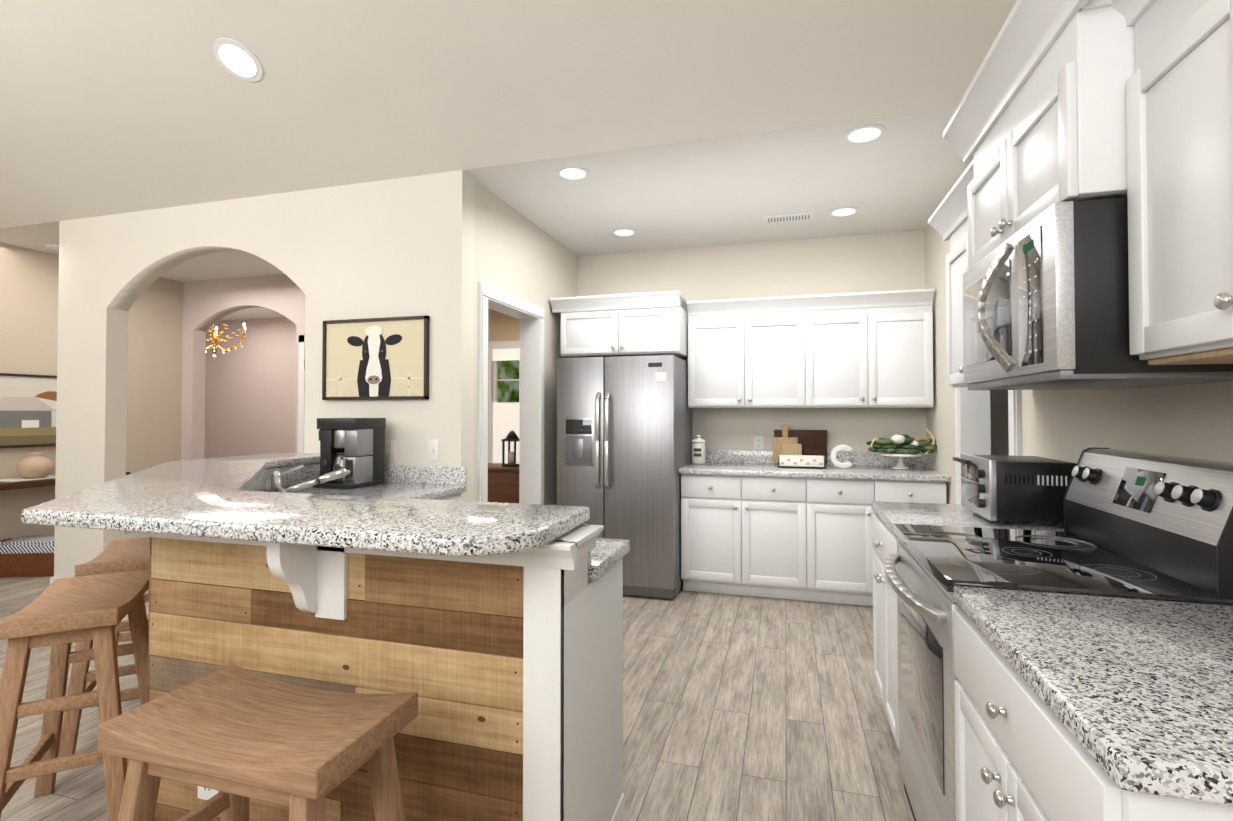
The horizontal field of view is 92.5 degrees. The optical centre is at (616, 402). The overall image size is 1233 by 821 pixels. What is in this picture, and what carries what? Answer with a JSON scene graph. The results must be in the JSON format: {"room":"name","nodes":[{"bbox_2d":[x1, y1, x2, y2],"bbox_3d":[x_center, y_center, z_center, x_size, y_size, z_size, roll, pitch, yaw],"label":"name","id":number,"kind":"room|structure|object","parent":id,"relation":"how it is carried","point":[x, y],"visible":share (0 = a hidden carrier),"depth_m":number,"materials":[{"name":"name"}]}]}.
{"room":"kitchen","nodes":[
{"label":"kitchen","id":0,"kind":"room"},
{"bbox_2d":[0,243,182,540],"bbox_3d":[-5.809,-1.633,2.505,0.155,6.000,8.000,0,-1,16],"label":"wall","id":1,"kind":"structure","parent":0,"point":[29,280],"depth_m":5.23,"materials":[{"name":"white paint"}]},
{"bbox_2d":[0,373,56,447],"bbox_3d":[-5.014,0.070,4.927,0.030,0.615,1.450,0,-1,16],"label":"framed picture","id":2,"kind":"object","parent":1,"relation":"attached to","point":[28,406],"visible":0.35,"depth_m":5.00,"materials":[{"name":"multicoloured paper"}]},
{"bbox_2d":[181,274,304,460],"bbox_3d":[-4.944,0.072,6.448,5.150,2.720,0.168,0,-1,16],"label":"wall","id":3,"kind":"structure","parent":0,"point":[207,304],"depth_m":6.14,"materials":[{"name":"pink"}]},
{"bbox_2d":[50,170,474,584],"bbox_3d":[-2.452,0.030,3.885,3.365,2.720,0.163,0,-1,16],"label":"wall","id":4,"kind":"structure","parent":0,"point":[400,247],"depth_m":3.67,"materials":[{"name":"white paint"}]},
{"bbox_2d":[322,315,429,399],"bbox_3d":[-1.446,-0.259,3.525,0.730,0.485,0.030,0,-1,16],"label":"framed picture","id":5,"kind":"object","parent":4,"relation":"attached to","point":[387,358],"visible":0.98,"depth_m":3.51},
{"bbox_2d":[204,308,519,462],"bbox_3d":[-3.791,0.105,8.421,8.080,2.720,0.140,0,-1,16],"label":"wall","id":6,"kind":"structure","parent":0,"point":[250,396],"depth_m":8.81,"materials":[{"name":"beige paint"}]},
{"bbox_2d":[488,340,519,463],"bbox_3d":[-1.267,0.122,7.666,0.970,1.840,0.180,0,-1,16],"label":"dining window","id":7,"kind":"structure","parent":6,"relation":"in","point":[506,380],"depth_m":7.72,"materials":[{"name":"white"}]},
{"bbox_2d":[0,576,913,820],"bbox_3d":[-2.260,1.405,2.998,14.000,0.060,13.000,0,-1,16],"label":"floor","id":8,"kind":"structure","parent":0,"point":[743,708],"depth_m":2.55,"materials":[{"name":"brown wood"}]},
{"bbox_2d":[0,535,54,576],"bbox_3d":[-4.768,1.266,4.884,0.557,0.280,0.344,0,-1,-4],"label":"basket","id":9,"kind":"object","parent":8,"relation":"on","point":[29,556],"visible":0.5,"depth_m":4.74,"materials":[{"name":"wicker"}]},
{"bbox_2d":[0,472,130,490],"bbox_3d":[-4.913,1.018,4.701,0.355,0.770,1.700,0,-1,16],"label":"console table","id":10,"kind":"object","parent":8,"relation":"on","point":[4,486],"visible":0.04,"depth_m":4.73,"materials":[{"name":"brown wood"}]},
{"bbox_2d":[0,452,54,481],"bbox_3d":[-4.862,0.528,4.902,0.255,0.217,0.400,0,-1,16],"label":"vase","id":11,"kind":"object","parent":10,"relation":"on","point":[36,466],"visible":1,"depth_m":4.86,"materials":[{"name":"beige ceramic"}]},
{"bbox_2d":[0,569,148,820],"bbox_3d":[-1.730,0.988,1.911,0.365,0.744,0.535,1,-1,-28],"label":"stool","id":12,"kind":"object","parent":8,"relation":"on","point":[59,616],"visible":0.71,"depth_m":1.77,"materials":[{"name":"brown wood"}]},
{"bbox_2d":[58,537,149,756],"bbox_3d":[-2.062,0.999,2.532,0.365,0.744,0.535,1,-1,-28],"label":"stool","id":13,"kind":"object","parent":8,"relation":"on","point":[122,555],"visible":0.31,"depth_m":2.31,"materials":[{"name":"brown wood"}]},
{"bbox_2d":[98,665,417,820],"bbox_3d":[-0.692,0.976,1.161,0.535,0.744,0.365,0,-1,16],"label":"stool","id":14,"kind":"object","parent":8,"relation":"on","point":[237,737],"visible":1,"depth_m":1.12,"materials":[{"name":"brown wood"}]},
{"bbox_2d":[145,463,624,820],"bbox_3d":[-1.027,0.854,2.430,2.388,1.024,1.825,0,-1,16],"label":"base cabinet","id":15,"kind":"object","parent":8,"relation":"on","point":[508,667],"visible":0.71,"depth_m":1.49,"materials":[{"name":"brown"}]},
{"bbox_2d":[21,453,589,555],"bbox_3d":[-1.162,0.316,2.444,2.565,0.040,1.935,0,-1,16],"label":"raised bar","id":16,"kind":"object","parent":15,"relation":"on","point":[210,498],"visible":0.94,"depth_m":1.49,"materials":[{"name":"stone"}]},
{"bbox_2d":[263,482,629,580],"bbox_3d":[-0.882,0.474,2.576,2.150,0.040,1.470,0,-1,16],"label":"countertop","id":17,"kind":"structure","parent":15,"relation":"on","point":[607,554],"depth_m":2.98,"materials":[{"name":"stone"}]},
{"bbox_2d":[271,464,347,492],"bbox_3d":[-1.536,0.382,2.922,0.306,0.152,0.248,0,-1,16],"label":"faucet","id":18,"kind":"object","parent":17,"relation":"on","point":[276,481],"visible":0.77,"depth_m":2.89,"materials":[{"name":"silver metal"}]},
{"bbox_2d":[313,418,385,488],"bbox_3d":[-1.500,0.276,3.298,0.276,0.375,0.280,0,-1,16],"label":"coffee maker","id":19,"kind":"object","parent":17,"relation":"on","point":[355,447],"visible":0.98,"depth_m":3.22,"materials":[{"name":"black plastic"}]},
{"bbox_2d":[488,463,518,502],"bbox_3d":[-1.033,1.014,5.654,1.040,0.810,0.510,0,-1,16],"label":"sideboard","id":20,"kind":"object","parent":8,"relation":"on","point":[503,484],"visible":0.02,"depth_m":5.42,"materials":[{"name":"brown wood"}]},
{"bbox_2d":[501,430,518,466],"bbox_3d":[-0.994,0.439,5.616,0.150,0.340,0.150,0,-1,16],"label":"lantern","id":21,"kind":"object","parent":20,"relation":"on","point":[512,436],"visible":0.83,"depth_m":5.58,"materials":[{"name":"black metal"}]},
{"bbox_2d":[557,354,691,598],"bbox_3d":[0.087,0.526,4.613,0.880,1.722,0.910,0,-1,16],"label":"refrigerator","id":22,"kind":"object","parent":8,"relation":"on","point":[624,439],"visible":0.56,"depth_m":4.21,"materials":[{"name":"grey metal"}]},
{"bbox_2d":[681,474,816,601],"bbox_3d":[1.006,0.963,4.488,0.933,0.874,0.649,0,-1,16],"label":"base cabinet","id":23,"kind":"object","parent":8,"relation":"on","point":[803,539],"depth_m":4.18,"materials":[{"name":"white wood"}]},
{"bbox_2d":[817,478,946,605],"bbox_3d":[1.789,0.959,4.264,0.927,0.874,0.649,0,-1,16],"label":"base cabinet","id":24,"kind":"object","parent":8,"relation":"on","point":[845,548],"depth_m":3.99,"materials":[{"name":"white wood"}]},
{"bbox_2d":[679,462,950,481],"bbox_3d":[1.398,0.504,4.369,1.775,0.040,0.672,0,-1,16],"label":"countertop","id":25,"kind":"structure","parent":24,"relation":"on","point":[872,472],"depth_m":4.16,"materials":[{"name":"stone"}]},
{"bbox_2d":[691,435,705,463],"bbox_3d":[0.654,0.373,4.708,0.114,0.226,0.114,0,-1,16],"label":"canister","id":26,"kind":"object","parent":25,"relation":"on","point":[698,450],"visible":1,"depth_m":4.66,"materials":[{"name":"white ceramic"}]},
{"bbox_2d":[773,424,826,463],"bbox_3d":[1.444,0.329,4.653,0.410,0.313,0.091,0,-1,16],"label":"cutting boards","id":27,"kind":"object","parent":25,"relation":"on","point":[786,441],"visible":0.9,"depth_m":4.64,"materials":[{"name":"brown wood"}]},
{"bbox_2d":[778,455,824,468],"bbox_3d":[1.368,0.438,4.366,0.330,0.085,0.121,0,-1,16],"label":"decorative box","id":28,"kind":"object","parent":25,"relation":"on","point":[799,461],"visible":1,"depth_m":4.31,"materials":[{"name":"white"}]},
{"bbox_2d":[830,445,851,467],"bbox_3d":[1.641,0.395,4.305,0.149,0.169,0.030,0,-1,16],"label":"letter","id":29,"kind":"object","parent":25,"relation":"on","point":[834,460],"visible":1,"depth_m":4.29,"materials":[{"name":"white"}]},
{"bbox_2d":[866,429,936,468],"bbox_3d":[2.060,0.334,4.256,0.472,0.290,0.286,0,-1,16],"label":"flowers","id":30,"kind":"object","parent":25,"relation":"on","point":[907,444],"visible":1,"depth_m":4.20,"materials":[{"name":"green plant"}]},
{"bbox_2d":[872,514,898,748],"bbox_3d":[1.377,0.927,2.330,0.654,0.874,0.615,0,-1,16],"label":"base cabinet","id":31,"kind":"object","parent":8,"relation":"on","point":[885,644],"visible":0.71,"depth_m":2.37,"materials":[{"name":"white wood"}]},
{"bbox_2d":[872,501,1063,536],"bbox_3d":[1.393,0.470,2.342,0.622,0.040,0.637,0,-1,16],"label":"countertop","id":32,"kind":"structure","parent":31,"relation":"on","point":[889,514],"depth_m":2.30,"materials":[{"name":"stone"}]},
{"bbox_2d":[953,453,1076,527],"bbox_3d":[1.505,0.329,2.269,0.310,0.235,0.368,0,-1,16],"label":"toaster oven","id":33,"kind":"object","parent":32,"relation":"on","point":[1002,489],"visible":0.98,"depth_m":2.11,"materials":[{"name":"black metal"}]},
{"bbox_2d":[885,448,1232,820],"bbox_3d":[1.174,0.750,1.681,0.723,1.208,0.736,0,-1,16],"label":"range","id":34,"kind":"object","parent":8,"relation":"on","point":[1145,526],"visible":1,"depth_m":1.57,"materials":[{"name":"grey metal"}]},
{"bbox_2d":[954,610,1232,820],"bbox_3d":[0.988,0.905,0.975,0.654,0.874,0.705,0,-1,16],"label":"base cabinet","id":35,"kind":"object","parent":8,"relation":"on","point":[1022,753],"visible":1,"depth_m":1.01,"materials":[{"name":"white wood"}]},
{"bbox_2d":[953,586,1232,805],"bbox_3d":[0.999,0.448,0.968,0.622,0.040,0.732,0,-1,16],"label":"countertop","id":36,"kind":"structure","parent":35,"relation":"on","point":[1134,695],"depth_m":0.93,"materials":[{"name":"stone"}]},
{"bbox_2d":[0,0,1016,320],"bbox_3d":[-2.817,-2.937,2.886,13.030,3.240,10.340,0,-1,16],"label":"ceiling","id":37,"kind":"structure","parent":0,"point":[109,107],"depth_m":3.05,"materials":[{"name":"white paint"}]},
{"bbox_2d":[206,323,246,357],"bbox_3d":[-5.146,-0.916,7.557,0.760,0.707,0.778,0,-1,16],"label":"chandelier","id":38,"kind":"object","parent":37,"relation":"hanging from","point":[214,338],"visible":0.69,"depth_m":7.55,"materials":[{"name":"gold metal"}]},
{"bbox_2d":[473,180,576,504],"bbox_3d":[-0.655,0.038,4.397,0.168,2.720,1.810,0,-1,16],"label":"wall","id":39,"kind":"structure","parent":0,"point":[525,269],"depth_m":4.39,"materials":[{"name":"white paint"}]},
{"bbox_2d":[577,229,1008,455],"bbox_3d":[1.912,0.043,4.675,4.950,2.720,0.140,0,-1,16],"label":"wall","id":40,"kind":"structure","parent":0,"point":[883,261],"depth_m":4.77,"materials":[{"name":"beige paint"}]},
{"bbox_2d":[550,291,687,359],"bbox_3d":[0.058,-0.586,4.774,1.015,0.450,0.669,0,-1,16],"label":"upper cabinet","id":41,"kind":"object","parent":40,"relation":"attached to","point":[639,324],"visible":0.98,"depth_m":4.49,"materials":[{"name":"white wood"}]},
{"bbox_2d":[686,295,813,407],"bbox_3d":[1.055,-0.372,4.667,0.940,0.830,0.319,0,-1,16],"label":"upper cabinet","id":42,"kind":"object","parent":40,"relation":"attached to","point":[743,352],"depth_m":4.51,"materials":[{"name":"white wood"}]},
{"bbox_2d":[754,436,762,449],"bbox_3d":[1.158,0.335,4.809,0.075,0.120,0.009,0,-1,16],"label":"outlet","id":43,"kind":"object","parent":40,"relation":"attached to","point":[758,442],"visible":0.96,"depth_m":4.81,"materials":[{"name":"white plastic"}]},
{"bbox_2d":[705,449,926,466],"bbox_3d":[1.493,0.459,4.704,1.775,0.140,0.021,0,-1,16],"label":"backsplash","id":44,"kind":"structure","parent":40,"relation":"attached to","point":[853,458],"depth_m":4.62,"materials":[{"name":"stone"}]},
{"bbox_2d":[814,288,933,407],"bbox_3d":[1.838,-0.376,4.442,0.920,0.830,0.319,0,-1,16],"label":"upper cabinet","id":45,"kind":"object","parent":40,"relation":"attached to","point":[859,350],"depth_m":4.27,"materials":[{"name":"white wood"}]},
{"bbox_2d":[925,224,1232,503],"bbox_3d":[1.298,-1.664,0.630,0.168,6.000,8.310,0,-1,16],"label":"wall","id":46,"kind":"structure","parent":0,"point":[1195,421],"depth_m":2.19,"materials":[{"name":"white paint"}]},
{"bbox_2d":[940,188,967,387],"bbox_3d":[1.532,-0.465,2.270,0.309,0.785,0.710,0,-1,16],"label":"upper cabinet","id":47,"kind":"object","parent":46,"relation":"attached to","point":[950,214],"depth_m":2.54,"materials":[{"name":"white wood"}]},
{"bbox_2d":[960,0,1119,275],"bbox_3d":[1.284,-0.708,1.590,0.409,0.519,0.740,0,-1,16],"label":"upper cabinet","id":48,"kind":"object","parent":46,"relation":"attached to","point":[1081,100],"depth_m":1.43,"materials":[{"name":"white wood"}]},
{"bbox_2d":[963,197,1232,389],"bbox_3d":[1.251,-0.242,1.592,0.520,0.392,0.710,0,-1,16],"label":"microwave","id":49,"kind":"object","parent":48,"relation":"attached to","point":[1046,299],"visible":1,"depth_m":1.31,"materials":[{"name":"silver metal"}]},
{"bbox_2d":[1116,0,1232,364],"bbox_3d":[1.129,-0.505,0.864,0.309,0.819,0.725,0,-1,16],"label":"upper cabinet","id":50,"kind":"object","parent":46,"relation":"attached to","point":[1174,58],"depth_m":1.10,"materials":[{"name":"white wood"}]}
]}

